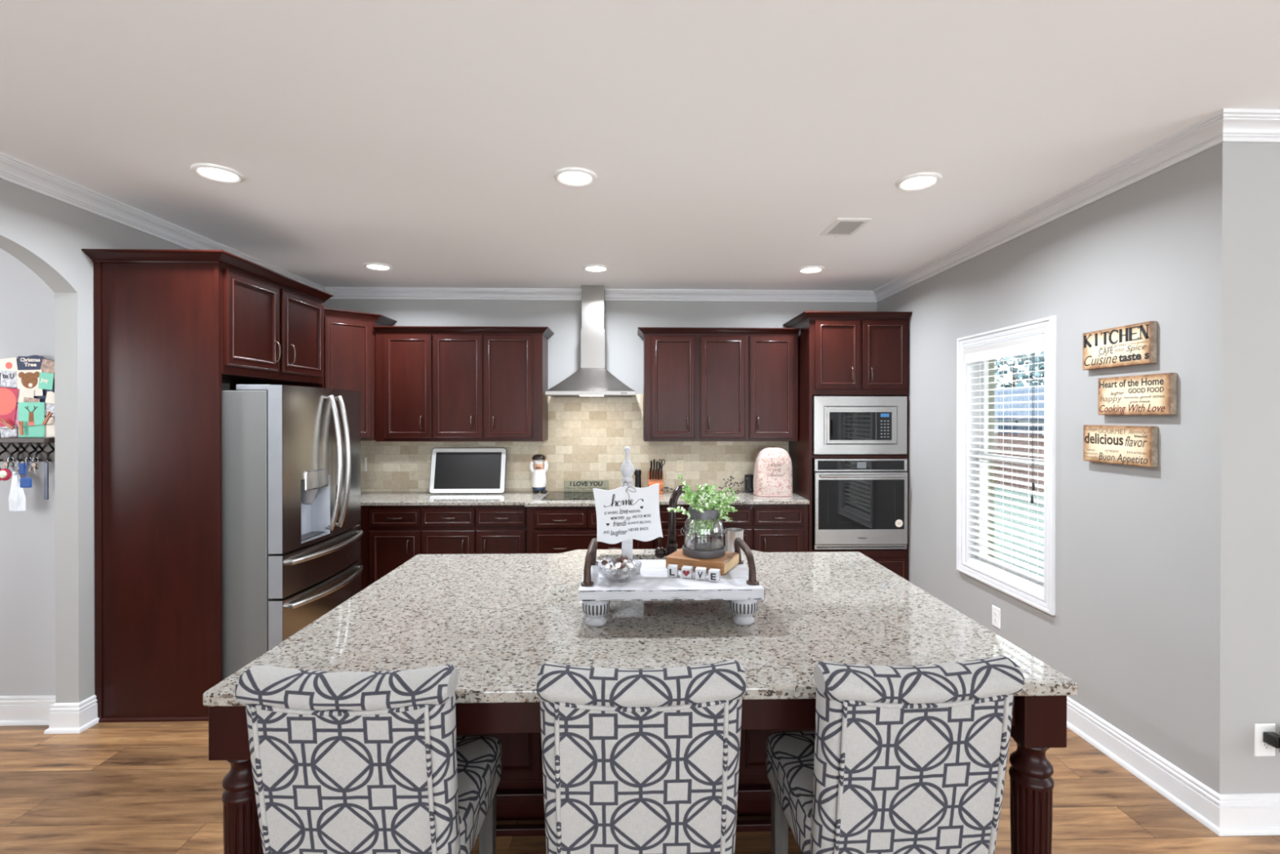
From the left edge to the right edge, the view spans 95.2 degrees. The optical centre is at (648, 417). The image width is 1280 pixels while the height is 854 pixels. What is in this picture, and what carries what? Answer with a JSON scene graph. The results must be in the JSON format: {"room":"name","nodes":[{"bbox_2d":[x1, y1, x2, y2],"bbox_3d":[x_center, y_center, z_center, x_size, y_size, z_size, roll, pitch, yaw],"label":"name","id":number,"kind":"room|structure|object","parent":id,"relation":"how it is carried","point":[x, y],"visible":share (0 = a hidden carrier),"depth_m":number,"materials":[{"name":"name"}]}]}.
{"room":"kitchen","nodes":[
{"label":"kitchen","id":0,"kind":"room"},
{"bbox_2d":[0,248,55,695],"bbox_3d":[-4.749,0.213,3.062,3.475,2.745,0.120,0,0,-2],"label":"wall","id":1,"kind":"structure","parent":0,"point":[27,304],"depth_m":3.04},
{"bbox_2d":[0,437,54,461],"bbox_3d":[-3.295,0.163,2.990,0.498,0.124,0.098,0,0,-2],"label":"shelf","id":2,"kind":"object","parent":1,"relation":"attached to","point":[20,449],"visible":0.91,"depth_m":3.02,"materials":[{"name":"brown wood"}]},
{"bbox_2d":[0,459,11,480],"bbox_3d":[-3.275,0.265,2.975,0.064,0.108,0.032,0,0,-2],"label":"keychain","id":3,"kind":"object","parent":2,"relation":"hanging from","point":[5,473],"visible":1,"depth_m":2.97,"materials":[{"name":"red plastic"}]},
{"bbox_2d":[0,425,17,437],"bbox_3d":[-3.279,0.070,2.998,0.085,0.064,0.002,0,0,-2],"label":"greeting card","id":4,"kind":"object","parent":2,"relation":"on","point":[4,433],"visible":0.85,"depth_m":3.00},
{"bbox_2d":[8,460,26,511],"bbox_3d":[-3.214,0.343,2.982,0.082,0.258,0.028,0,0,-2],"label":"bag","id":5,"kind":"object","parent":2,"relation":"hanging from","point":[16,499],"visible":0.95,"depth_m":2.97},
{"bbox_2d":[19,459,31,487],"bbox_3d":[-3.144,0.282,2.971,0.053,0.140,0.046,0,0,-2],"label":"pouch","id":6,"kind":"object","parent":2,"relation":"hanging from","point":[24,482],"visible":1,"depth_m":2.95,"materials":[{"name":"fabric"}]},
{"bbox_2d":[17,402,44,437],"bbox_3d":[-3.167,0.009,3.002,0.130,0.180,0.002,0,0,-2],"label":"greeting card","id":7,"kind":"object","parent":2,"relation":"on","point":[31,413],"visible":1,"depth_m":3.00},
{"bbox_2d":[44,459,48,499],"bbox_3d":[-3.079,0.314,2.992,0.020,0.205,0.008,0,0,-2],"label":"lead","id":8,"kind":"object","parent":2,"relation":"hanging from","point":[46,464],"visible":1,"depth_m":2.99,"materials":[{"name":"blue paint"}]},
{"bbox_2d":[44,417,54,437],"bbox_3d":[-3.085,0.048,3.010,0.066,0.106,0.002,0,0,-2],"label":"greeting card","id":9,"kind":"object","parent":2,"relation":"on","point":[49,428],"visible":0.71,"depth_m":3.01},
{"bbox_2d":[0,355,54,436],"bbox_3d":[-3.247,-0.114,3.028,0.395,0.424,0.018,0,0,-2],"label":"board","id":10,"kind":"object","parent":1,"relation":"attached to","point":[42,398],"visible":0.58,"depth_m":3.02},
{"bbox_2d":[0,370,17,387],"bbox_3d":[-3.287,-0.201,3.012,0.099,0.090,0.002,0,0,-2],"label":"greeting card","id":11,"kind":"object","parent":10,"relation":"attached to","point":[8,378],"visible":1,"depth_m":3.01,"materials":[{"name":"white"}]},
{"bbox_2d":[0,357,17,373],"bbox_3d":[-3.299,-0.274,3.014,0.098,0.080,0.002,0,0,-2],"label":"greeting card","id":12,"kind":"object","parent":10,"relation":"attached to","point":[6,364],"visible":1,"depth_m":3.01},
{"bbox_2d":[0,386,18,426],"bbox_3d":[-3.316,-0.046,3.002,0.161,0.240,0.002,0,0,-2],"label":"greeting card","id":13,"kind":"object","parent":10,"relation":"attached to","point":[8,396],"visible":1,"depth_m":3.00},
{"bbox_2d":[17,389,34,402],"bbox_3d":[-3.234,-0.113,3.010,0.143,0.077,0.002,0,0,-2],"label":"greeting card","id":14,"kind":"object","parent":10,"relation":"attached to","point":[22,393],"visible":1,"depth_m":3.01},
{"bbox_2d":[17,369,43,395],"bbox_3d":[-3.187,-0.181,3.013,0.129,0.139,0.002,0,0,-2],"label":"greeting card","id":15,"kind":"object","parent":10,"relation":"attached to","point":[26,379],"visible":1,"depth_m":3.01,"materials":[{"name":"white"}]},
{"bbox_2d":[17,355,43,369],"bbox_3d":[-3.187,-0.283,3.017,0.125,0.070,0.002,0,0,-2],"label":"greeting card","id":16,"kind":"object","parent":10,"relation":"attached to","point":[24,362],"visible":1,"depth_m":3.02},
{"bbox_2d":[38,372,53,390],"bbox_3d":[-3.104,-0.191,3.014,0.078,0.092,0.002,0,0,-2],"label":"greeting card","id":17,"kind":"object","parent":10,"relation":"attached to","point":[46,380],"visible":1,"depth_m":3.01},
{"bbox_2d":[37,401,54,416],"bbox_3d":[-3.096,-0.046,3.011,0.102,0.076,0.002,0,0,-2],"label":"greeting card","id":18,"kind":"object","parent":10,"relation":"attached to","point":[48,406],"visible":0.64,"depth_m":3.01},
{"bbox_2d":[40,358,54,377],"bbox_3d":[-3.093,-0.256,3.019,0.100,0.103,0.002,0,0,-2],"label":"greeting card","id":19,"kind":"object","parent":10,"relation":"attached to","point":[47,366],"visible":0.64,"depth_m":3.02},
{"bbox_2d":[44,391,54,403],"bbox_3d":[-3.076,-0.093,3.014,0.070,0.090,0.002,0,0,-2],"label":"greeting card","id":20,"kind":"object","parent":10,"relation":"attached to","point":[50,398],"visible":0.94,"depth_m":3.01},
{"bbox_2d":[0,694,99,733],"bbox_3d":[-4.674,1.515,2.951,3.620,0.141,0.115,0,0,-2],"label":"baseboard","id":21,"kind":"structure","parent":1,"relation":"attached to","point":[15,710],"depth_m":3.02,"materials":[{"name":"white paint"}]},
{"bbox_2d":[0,178,230,702],"bbox_3d":[-2.892,0.223,0.850,0.115,2.745,8.857,0,0,-2],"label":"wall","id":22,"kind":"structure","parent":0,"point":[48,235],"depth_m":2.97,"materials":[{"name":"paint"}]},
{"bbox_2d":[0,151,324,290],"bbox_3d":[-2.798,-1.103,0.847,0.072,0.092,8.857,0,0,-2],"label":"trim","id":23,"kind":"structure","parent":22,"relation":"attached to","point":[13,170],"depth_m":3.09,"materials":[{"name":"white paint"}]},
{"bbox_2d":[324,298,877,491],"bbox_3d":[-0.419,0.206,5.408,5.320,2.745,0.120,0,0,-2],"label":"wall","id":24,"kind":"structure","parent":0,"point":[624,345],"depth_m":5.34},
{"bbox_2d":[324,307,396,440],"bbox_3d":[-2.603,-0.342,4.944,0.679,1.067,0.677,0,0,-2],"label":"upper cabinet","id":25,"kind":"object","parent":24,"relation":"attached to","point":[349,336],"visible":0.3,"depth_m":4.84,"materials":[{"name":"brown wood"}]},
{"bbox_2d":[373,325,554,441],"bbox_3d":[-1.582,-0.287,5.115,1.462,0.970,0.392,0,0,-2],"label":"upper cabinet","id":26,"kind":"object","parent":24,"relation":"attached to","point":[433,384],"visible":1,"depth_m":4.96,"materials":[{"name":"brown wood"}]},
{"bbox_2d":[360,394,788,491],"bbox_3d":[-0.832,0.222,5.331,4.250,0.886,0.012,0,0,-2],"label":"tile","id":27,"kind":"structure","parent":24,"relation":"attached to","point":[588,437],"depth_m":5.33,"materials":[{"name":"tile"}]},
{"bbox_2d":[675,458,684,471],"bbox_3d":[0.290,0.433,5.353,0.072,0.118,0.008,0,0,-2],"label":"wall outlet","id":28,"kind":"object","parent":27,"relation":"attached to","point":[679,462],"visible":1,"depth_m":5.35,"materials":[{"name":"beige plastic"}]},
{"bbox_2d":[545,285,635,397],"bbox_3d":[-0.486,-0.674,5.095,0.748,0.977,0.492,0,0,-2],"label":"range hood","id":29,"kind":"object","parent":24,"relation":"attached to","point":[592,380],"visible":0.99,"depth_m":5.13,"materials":[{"name":"silver metal"}]},
{"bbox_2d":[323,286,876,302],"bbox_3d":[-0.415,-1.120,5.307,5.080,0.092,0.072,0,0,-2],"label":"trim","id":30,"kind":"structure","parent":24,"relation":"attached to","point":[388,293],"depth_m":5.31,"materials":[{"name":"white paint"}]},
{"bbox_2d":[637,327,799,441],"bbox_3d":[0.600,-0.286,5.175,1.385,0.970,0.392,0,0,-2],"label":"upper cabinet","id":31,"kind":"object","parent":24,"relation":"attached to","point":[700,384],"visible":1,"depth_m":5.02,"materials":[{"name":"brown wood"}]},
{"bbox_2d":[0,0,1279,290],"bbox_3d":[-0.275,-1.198,0.941,12.500,0.100,9.107,0,0,-2],"label":"ceiling","id":32,"kind":"structure","parent":0,"point":[427,140],"depth_m":2.24,"materials":[{"name":"paint"}]},
{"bbox_2d":[190,163,244,182],"bbox_3d":[-2.026,-1.149,2.756,0.208,0.014,0.208,0,0,-2],"label":"recessed light","id":33,"kind":"object","parent":32,"relation":"in","point":[215,172],"visible":1,"depth_m":2.75,"materials":[{"name":"white plastic"}]},
{"bbox_2d":[197,167,238,180],"bbox_3d":[-2.026,-1.153,2.756,0.156,0.006,0.156,0,0,-2],"label":"diffuser","id":34,"kind":"object","parent":33,"relation":"attached to","point":[211,173],"depth_m":2.76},
{"bbox_2d":[363,262,392,271],"bbox_3d":[-2.068,-1.157,4.480,0.208,0.014,0.208,0,0,-2],"label":"recessed light","id":35,"kind":"object","parent":32,"relation":"in","point":[375,266],"visible":1,"depth_m":4.48,"materials":[{"name":"white plastic"}]},
{"bbox_2d":[367,265,389,269],"bbox_3d":[-2.068,-1.160,4.480,0.156,0.006,0.156,0,0,-2],"label":"diffuser","id":36,"kind":"object","parent":35,"relation":"attached to","point":[371,267],"depth_m":4.50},
{"bbox_2d":[553,167,596,186],"bbox_3d":[-0.348,-1.149,2.797,0.208,0.014,0.208,0,0,-2],"label":"recessed light","id":37,"kind":"object","parent":32,"relation":"in","point":[571,176],"visible":1,"depth_m":2.79,"materials":[{"name":"white plastic"}]},
{"bbox_2d":[559,171,591,184],"bbox_3d":[-0.348,-1.151,2.797,0.156,0.006,0.156,0,0,-2],"label":"diffuser","id":38,"kind":"object","parent":37,"relation":"attached to","point":[565,177],"depth_m":2.80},
{"bbox_2d":[582,264,609,272],"bbox_3d":[-0.404,-1.156,4.526,0.208,0.014,0.208,0,0,-2],"label":"recessed light","id":39,"kind":"object","parent":32,"relation":"in","point":[589,268],"visible":1,"depth_m":4.52,"materials":[{"name":"white plastic"}]},
{"bbox_2d":[797,266,824,273],"bbox_3d":[1.270,-1.155,4.562,0.208,0.014,0.208,0,0,-2],"label":"recessed light","id":40,"kind":"object","parent":32,"relation":"in","point":[806,269],"visible":1,"depth_m":4.56,"materials":[{"name":"white plastic"}]},
{"bbox_2d":[800,267,821,272],"bbox_3d":[1.270,-1.158,4.562,0.156,0.006,0.156,0,0,-2],"label":"diffuser","id":41,"kind":"object","parent":40,"relation":"attached to","point":[802,269],"depth_m":4.57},
{"bbox_2d":[820,217,871,238],"bbox_3d":[1.191,-1.147,3.544,0.202,0.020,0.315,0,0,-2],"label":"ceiling vent","id":42,"kind":"object","parent":32,"relation":"in","point":[840,226],"visible":1,"depth_m":3.52,"materials":[{"name":"white plastic"}]},
{"bbox_2d":[895,172,942,191],"bbox_3d":[1.316,-1.148,2.848,0.208,0.014,0.208,0,0,-2],"label":"recessed light","id":43,"kind":"object","parent":32,"relation":"in","point":[922,180],"visible":1,"depth_m":2.84,"materials":[{"name":"white plastic"}]},
{"bbox_2d":[901,176,935,188],"bbox_3d":[1.316,-1.151,2.848,0.156,0.006,0.156,0,0,-2],"label":"diffuser","id":44,"kind":"object","parent":43,"relation":"attached to","point":[907,182],"depth_m":2.85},
{"bbox_2d":[0,720,1279,853],"bbox_3d":[-0.277,1.637,0.953,12.500,0.080,9.107,0,0,-2],"label":"floor","id":45,"kind":"structure","parent":0,"point":[125,787],"depth_m":2.42,"materials":[{"name":"brown wood"}]},
{"bbox_2d":[81,248,333,722],"bbox_3d":[-2.554,0.360,3.557,0.703,2.450,1.121,0,0,-2],"label":"cabinet","id":46,"kind":"object","parent":45,"relation":"on","point":[171,326],"visible":0.84,"depth_m":3.07,"materials":[{"name":"brown wood"}]},
{"bbox_2d":[222,384,363,679],"bbox_3d":[-2.346,0.701,3.583,0.988,1.768,0.905,0,0,-2],"label":"refrigerator","id":47,"kind":"object","parent":45,"relation":"on","point":[291,534],"visible":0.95,"depth_m":3.15,"materials":[{"name":"grey metal"}]},
{"bbox_2d":[357,506,361,591],"bbox_3d":[-2.624,1.139,4.978,0.641,0.881,0.600,0,0,-2],"label":"base cabinet","id":48,"kind":"object","parent":45,"relation":"on","point":[361,506],"visible":0.07,"depth_m":4.69,"materials":[{"name":"brown wood"}]},
{"bbox_2d":[360,490,809,506],"bbox_3d":[-0.819,0.682,4.970,4.250,0.032,0.712,0,0,-2],"label":"countertop","id":49,"kind":"structure","parent":48,"relation":"on","point":[527,499],"depth_m":4.80,"materials":[{"name":"beige stone"}]},
{"bbox_2d":[429,448,506,493],"bbox_3d":[-1.588,0.465,5.159,0.658,0.399,0.114,0,0,-2],"label":"screen","id":50,"kind":"object","parent":49,"relation":"on","point":[453,470],"visible":1,"depth_m":5.15,"materials":[{"name":"white plastic"}]},
{"bbox_2d":[528,453,548,493],"bbox_3d":[-0.964,0.492,5.188,0.146,0.345,0.132,0,0,37],"label":"chef figurine","id":51,"kind":"object","parent":49,"relation":"on","point":[539,476],"visible":1,"depth_m":5.15,"materials":[{"name":"white ceramic"}]},
{"bbox_2d":[531,453,546,460],"bbox_3d":[-0.969,0.344,5.192,0.128,0.048,0.128,0,0,-2],"label":"bowl","id":52,"kind":"object","parent":51,"relation":"on","point":[538,456],"depth_m":5.15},
{"bbox_2d":[542,491,594,500],"bbox_3d":[-0.479,0.663,5.020,0.790,0.005,0.513,0,0,-2],"label":"cooktop","id":53,"kind":"object","parent":49,"relation":"in","point":[552,495],"visible":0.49,"depth_m":4.96,"materials":[{"name":"black glass"}]},
{"bbox_2d":[564,480,608,492],"bbox_3d":[-0.553,0.609,5.229,0.398,0.105,0.030,0,0,-2],"label":"sign","id":54,"kind":"object","parent":53,"relation":"on","point":[570,486],"visible":0.85,"depth_m":5.22,"materials":[{"name":"green"}]},
{"bbox_2d":[634,467,641,488],"bbox_3d":[-0.091,0.553,5.202,0.068,0.226,0.066,0,0,-2],"label":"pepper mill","id":55,"kind":"object","parent":49,"relation":"on","point":[637,473],"visible":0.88,"depth_m":5.18,"materials":[{"name":"black plastic"}]},
{"bbox_2d":[648,471,663,493],"bbox_3d":[0.065,0.568,5.208,0.132,0.195,0.174,0,0,-2],"label":"knife block","id":56,"kind":"object","parent":49,"relation":"on","point":[651,482],"visible":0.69,"depth_m":5.13,"materials":[{"name":"orange wood"}]},
{"bbox_2d":[744,474,753,492],"bbox_3d":[0.915,0.588,5.280,0.088,0.156,0.088,0,0,-2],"label":"canister","id":57,"kind":"object","parent":49,"relation":"on","point":[749,482],"visible":0.84,"depth_m":5.24,"materials":[{"name":"black metal"}]},
{"bbox_2d":[753,447,792,496],"bbox_3d":[1.085,0.461,5.093,0.321,0.412,0.263,0,0,-2],"label":"appliance cover","id":58,"kind":"object","parent":49,"relation":"on","point":[773,469],"visible":1,"depth_m":4.97,"materials":[{"name":"pink fabric"}]},
{"bbox_2d":[235,663,501,853],"bbox_3d":[-0.673,1.076,1.543,0.465,1.035,0.550,0,0,0],"label":"counter chair","id":59,"kind":"object","parent":45,"relation":"on","point":[375,762],"visible":1,"depth_m":1.30,"materials":[{"name":"fabric"}]},
{"bbox_2d":[361,505,422,590],"bbox_3d":[-2.065,1.139,4.965,0.474,0.881,0.655,0,0,-2],"label":"base cabinet","id":60,"kind":"object","parent":45,"relation":"on","point":[391,536],"visible":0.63,"depth_m":4.68,"materials":[{"name":"brown wood"}]},
{"bbox_2d":[421,505,475,554],"bbox_3d":[-1.612,1.139,4.978,0.430,0.881,0.655,0,0,-2],"label":"base cabinet","id":61,"kind":"object","parent":45,"relation":"on","point":[446,529],"visible":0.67,"depth_m":4.69,"materials":[{"name":"brown wood"}]},
{"bbox_2d":[475,505,527,553],"bbox_3d":[-1.183,1.139,4.990,0.426,0.881,0.655,0,0,-2],"label":"base cabinet","id":62,"kind":"object","parent":45,"relation":"on","point":[500,529],"visible":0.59,"depth_m":4.70,"materials":[{"name":"brown wood"}]},
{"bbox_2d":[527,506,653,553],"bbox_3d":[-0.470,1.140,4.971,0.997,0.881,0.731,0,0,-2],"label":"base cabinet","id":63,"kind":"object","parent":45,"relation":"on","point":[550,530],"visible":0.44,"depth_m":4.64,"materials":[{"name":"brown wood"}]},
{"bbox_2d":[208,695,1066,853],"bbox_3d":[-0.024,1.152,2.227,2.231,0.880,1.416,0,0,-2],"label":"kitchen island","id":64,"kind":"object","parent":45,"relation":"on","point":[1038,722],"visible":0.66,"depth_m":1.56,"materials":[{"name":"brown wood"}]},
{"bbox_2d":[203,548,1077,706],"bbox_3d":[-0.018,0.695,2.247,2.220,0.033,1.547,0,0,-2],"label":"island countertop","id":65,"kind":"structure","parent":64,"relation":"on","point":[496,618],"depth_m":1.90,"materials":[{"name":"beige stone"}]},
{"bbox_2d":[577,537,764,626],"bbox_3d":[0.071,0.557,2.076,0.601,0.242,0.393,0,0,-2],"label":"wooden tray","id":66,"kind":"object","parent":65,"relation":"on","point":[740,585],"visible":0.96,"depth_m":1.91,"materials":[{"name":"white paint"}]},
{"bbox_2d":[595,557,641,582],"bbox_3d":[-0.100,0.521,1.985,0.159,0.057,0.159,0,0,-2],"label":"glass bowl","id":67,"kind":"object","parent":66,"relation":"on","point":[601,571],"visible":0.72,"depth_m":1.96,"materials":[{"name":"clear glass"}]},
{"bbox_2d":[620,446,639,573],"bbox_3d":[-0.075,0.325,2.105,0.090,0.448,0.090,0,0,-2],"label":"stand","id":68,"kind":"object","parent":66,"relation":"on","point":[627,468],"visible":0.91,"depth_m":2.09,"materials":[{"name":"white paint"}]},
{"bbox_2d":[592,480,662,543],"bbox_3d":[-0.072,0.333,2.075,0.249,0.226,0.017,0,0,-2],"label":"plaque","id":69,"kind":"object","parent":68,"relation":"attached to","point":[623,513],"visible":1,"depth_m":2.07,"materials":[{"name":"white"}]},
{"bbox_2d":[666,564,678,577],"bbox_3d":[0.086,0.532,2.041,0.035,0.035,0.036,0,0,9],"label":"cube","id":70,"kind":"object","parent":66,"relation":"on","point":[672,569],"visible":1,"depth_m":2.02,"materials":[{"name":"white paint"}]},
{"bbox_2d":[681,565,693,578],"bbox_3d":[0.135,0.532,2.022,0.035,0.035,0.036,0,0,16],"label":"cube","id":71,"kind":"object","parent":66,"relation":"on","point":[686,571],"visible":1,"depth_m":2.01,"materials":[{"name":"white paint"}]},
{"bbox_2d":[694,566,706,579],"bbox_3d":[0.180,0.532,2.006,0.035,0.035,0.036,0,0,13],"label":"cube","id":72,"kind":"object","parent":66,"relation":"on","point":[700,572],"visible":1,"depth_m":1.99,"materials":[{"name":"white paint"}]},
{"bbox_2d":[666,547,738,574],"bbox_3d":[0.203,0.527,2.172,0.226,0.043,0.178,0,0,25],"label":"wooden block","id":73,"kind":"object","parent":66,"relation":"on","point":[725,563],"visible":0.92,"depth_m":2.10,"materials":[{"name":"brown wood"}]},
{"bbox_2d":[680,506,727,558],"bbox_3d":[0.208,0.420,2.180,0.159,0.171,0.159,0,0,43],"label":"glass jar","id":74,"kind":"object","parent":73,"relation":"on","point":[695,549],"visible":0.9,"depth_m":2.14,"materials":[{"name":"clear glass"}]},
{"bbox_2d":[660,474,753,540],"bbox_3d":[0.217,0.332,2.185,0.296,0.248,0.206,0,0,-35],"label":"greenery","id":75,"kind":"object","parent":74,"relation":"in","point":[708,500],"visible":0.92,"depth_m":2.15,"materials":[{"name":"green plant"}]},
{"bbox_2d":[708,568,719,582],"bbox_3d":[0.224,0.532,1.984,0.035,0.035,0.036,0,0,17],"label":"cube","id":76,"kind":"object","parent":66,"relation":"on","point":[713,574],"visible":1,"depth_m":1.97,"materials":[{"name":"white paint"}]},
{"bbox_2d":[654,484,696,558],"bbox_3d":[0.126,0.480,2.453,0.205,0.395,0.077,0,0,-32],"label":"faucet","id":77,"kind":"object","parent":65,"relation":"on","point":[660,552],"visible":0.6,"depth_m":2.41,"materials":[{"name":"brown metal"}]},
{"bbox_2d":[724,528,743,559],"bbox_3d":[0.347,0.564,2.358,0.075,0.228,0.075,0,0,-2],"label":"steel tumbler","id":78,"kind":"object","parent":65,"relation":"on","point":[732,533],"visible":0.44,"depth_m":2.33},
{"bbox_2d":[536,659,746,853],"bbox_3d":[-0.022,1.076,1.561,0.465,1.035,0.550,0,0,-2],"label":"counter chair","id":79,"kind":"object","parent":45,"relation":"on","point":[635,761],"visible":1,"depth_m":1.31,"materials":[{"name":"fabric"}]},
{"bbox_2d":[653,504,701,548],"bbox_3d":[0.228,1.140,5.029,0.399,0.881,0.655,0,0,-2],"label":"base cabinet","id":80,"kind":"object","parent":45,"relation":"on","point":[681,518],"visible":0.21,"depth_m":4.74,"materials":[{"name":"brown wood"}]},
{"bbox_2d":[701,504,752,550],"bbox_3d":[0.636,1.141,5.040,0.416,0.881,0.655,0,0,-2],"label":"base cabinet","id":81,"kind":"object","parent":45,"relation":"on","point":[742,518],"visible":0.21,"depth_m":4.75,"materials":[{"name":"brown wood"}]},
{"bbox_2d":[752,504,808,551],"bbox_3d":[1.074,1.141,5.052,0.458,0.881,0.655,0,0,-2],"label":"base cabinet","id":82,"kind":"object","parent":45,"relation":"on","point":[775,527],"visible":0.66,"depth_m":4.76,"materials":[{"name":"brown wood"}]},
{"bbox_2d":[782,311,911,581],"bbox_3d":[1.690,0.360,5.065,0.879,2.443,0.677,0,0,-2],"label":"tall cabinet","id":83,"kind":"object","parent":45,"relation":"on","point":[841,353],"visible":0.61,"depth_m":4.77,"materials":[{"name":"brown wood"}]},
{"bbox_2d":[812,395,906,454],"bbox_3d":[1.723,0.057,4.991,0.768,0.475,0.482,0,0,-2],"label":"microwave","id":84,"kind":"object","parent":83,"relation":"in","point":[842,424],"visible":1,"depth_m":4.75,"materials":[{"name":"silver metal"}]},
{"bbox_2d":[812,457,907,549],"bbox_3d":[1.727,0.700,5.000,0.764,0.740,0.568,0,0,-2],"label":"wall oven","id":85,"kind":"object","parent":83,"relation":"in","point":[858,503],"visible":0.99,"depth_m":4.75,"materials":[{"name":"silver metal"}]},
{"bbox_2d":[765,655,1024,853],"bbox_3d":[0.606,1.077,1.579,0.465,1.035,0.550,0,0,-4],"label":"counter chair","id":86,"kind":"object","parent":45,"relation":"on","point":[900,759],"visible":1,"depth_m":1.33,"materials":[{"name":"fabric"}]},
{"bbox_2d":[877,142,1253,794],"bbox_3d":[2.228,0.214,3.838,0.125,2.745,3.165,0,0,-2],"label":"wall","id":87,"kind":"structure","parent":0,"point":[1152,622],"depth_m":2.62,"materials":[{"name":"paint"}]},
{"bbox_2d":[991,604,1000,628],"bbox_3d":[2.166,1.238,3.643,0.008,0.125,0.080,0,0,-2],"label":"wall outlet","id":88,"kind":"object","parent":87,"relation":"attached to","point":[996,611],"visible":1,"depth_m":3.63,"materials":[{"name":"white plastic"}]},
{"bbox_2d":[955,315,1056,615],"bbox_3d":[2.231,0.253,3.596,0.171,1.606,0.921,0,0,-2],"label":"window","id":89,"kind":"structure","parent":87,"relation":"in","point":[1045,601],"depth_m":3.71,"materials":[{"name":"white paint"}]},
{"bbox_2d":[963,333,1044,592],"bbox_3d":[2.191,0.253,3.595,0.090,1.434,0.747,0,0,-2],"label":"window blind","id":90,"kind":"object","parent":89,"relation":"attached to","point":[1034,344],"visible":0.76,"depth_m":3.55,"materials":[{"name":"white plastic"}]},
{"bbox_2d":[872,108,1223,302],"bbox_3d":[2.131,-1.112,3.794,0.072,0.092,3.237,0,0,-2],"label":"trim","id":91,"kind":"structure","parent":87,"relation":"attached to","point":[1206,133],"depth_m":2.89,"materials":[{"name":"white paint"}]},
{"bbox_2d":[1082,320,1156,369],"bbox_3d":[2.179,-0.329,2.717,0.032,0.183,0.381,0,0,-2],"label":"wall sign","id":92,"kind":"object","parent":87,"relation":"attached to","point":[1133,344],"visible":1,"depth_m":2.68,"materials":[{"name":"wood"}]},
{"bbox_2d":[1083,424,1157,467],"bbox_3d":[2.179,0.124,2.713,0.032,0.178,0.381,0,0,-2],"label":"wall sign","id":93,"kind":"object","parent":87,"relation":"attached to","point":[1127,445],"visible":1,"depth_m":2.67,"materials":[{"name":"wood"}]},
{"bbox_2d":[1097,372,1177,414],"bbox_3d":[2.182,-0.102,2.623,0.032,0.176,0.377,0,0,-2],"label":"wall sign","id":94,"kind":"object","parent":87,"relation":"attached to","point":[1151,393],"visible":1,"depth_m":2.58,"materials":[{"name":"wood"}]},
{"bbox_2d":[1066,696,1219,835],"bbox_3d":[2.159,1.518,3.503,0.030,0.141,2.548,0,0,-2],"label":"baseboard","id":95,"kind":"structure","parent":87,"relation":"attached to","point":[1201,802],"depth_m":2.55,"materials":[{"name":"white paint"}]},
{"bbox_2d":[1250,142,1279,793],"bbox_3d":[4.084,0.222,2.369,3.505,2.745,0.125,0,0,-2],"label":"wall","id":96,"kind":"structure","parent":0,"point":[1265,625],"depth_m":2.26,"materials":[{"name":"paint"}]},
{"bbox_2d":[1219,792,1279,835],"bbox_3d":[4.008,1.524,2.294,3.660,0.141,0.030,0,0,-2],"label":"baseboard","id":97,"kind":"structure","parent":96,"relation":"attached to","point":[1240,814],"depth_m":2.25,"materials":[{"name":"white paint"}]},
{"bbox_2d":[1222,108,1279,143],"bbox_3d":[3.989,-1.104,2.262,3.702,0.092,0.072,0,0,-2],"label":"trim","id":98,"kind":"structure","parent":96,"relation":"attached to","point":[1239,125],"depth_m":2.22,"materials":[{"name":"white paint"}]},
{"bbox_2d":[1253,723,1275,755],"bbox_3d":[2.385,1.245,2.260,0.082,0.126,0.008,0,0,-2],"label":"wall outlet","id":99,"kind":"object","parent":96,"relation":"attached to","point":[1261,748],"visible":0.91,"depth_m":2.26,"materials":[{"name":"white plastic"}]},
{"bbox_2d":[1263,730,1279,751],"bbox_3d":[2.419,1.226,2.202,0.096,0.084,0.109,0,0,-2],"label":"plug","id":100,"kind":"object","parent":99,"relation":"attached to","point":[1272,738],"visible":1,"depth_m":2.23,"materials":[{"name":"black plastic"}]},
{"label":"outside","id":101,"kind":"structure","parent":0,"visible":0},
{"bbox_2d":[994,486,1044,577],"bbox_3d":[21.521,1.701,32.961,40.000,0.060,60.000,0,0,-2],"label":"ground","id":102,"kind":"structure","parent":101,"point":[1006,491],"depth_m":9.65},
{"bbox_2d":[986,359,995,557],"bbox_3d":[3.174,0.232,5.338,0.180,3.100,0.525,0,0,-2],"label":"porch post","id":103,"kind":"object","parent":102,"relation":"on","point":[991,372],"visible":0.02,"depth_m":5.45,"materials":[{"name":"beige paint"}]},
{"bbox_2d":[994,386,1044,435],"bbox_3d":[17.792,0.142,26.000,8.200,3.170,22.000,0,0,-2],"label":"house","id":104,"kind":"structure","parent":102,"relation":"on","point":[1041,389],"depth_m":23.57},
{"bbox_2d":[994,432,1044,493],"bbox_3d":[8.685,1.066,13.745,0.120,1.470,11.992,0,0,-2],"label":"fence","id":105,"kind":"object","parent":102,"relation":"on","point":[1026,442],"visible":0.03,"depth_m":13.60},
{"bbox_2d":[994,351,1044,387],"bbox_3d":[24.768,-1.759,39.894,6.519,7.038,6.625,0,0,-2],"label":"tree","id":106,"kind":"object","parent":102,"relation":"on","point":[1014,370],"visible":0.16,"depth_m":39.01,"materials":[{"name":"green plant"}]},
{"bbox_2d":[1017,351,1044,386],"bbox_3d":[24.569,-1.361,33.166,6.136,6.298,6.007,0,0,-2],"label":"tree","id":107,"kind":"object","parent":102,"relation":"on","point":[1041,358],"visible":0.06,"depth_m":34.47,"materials":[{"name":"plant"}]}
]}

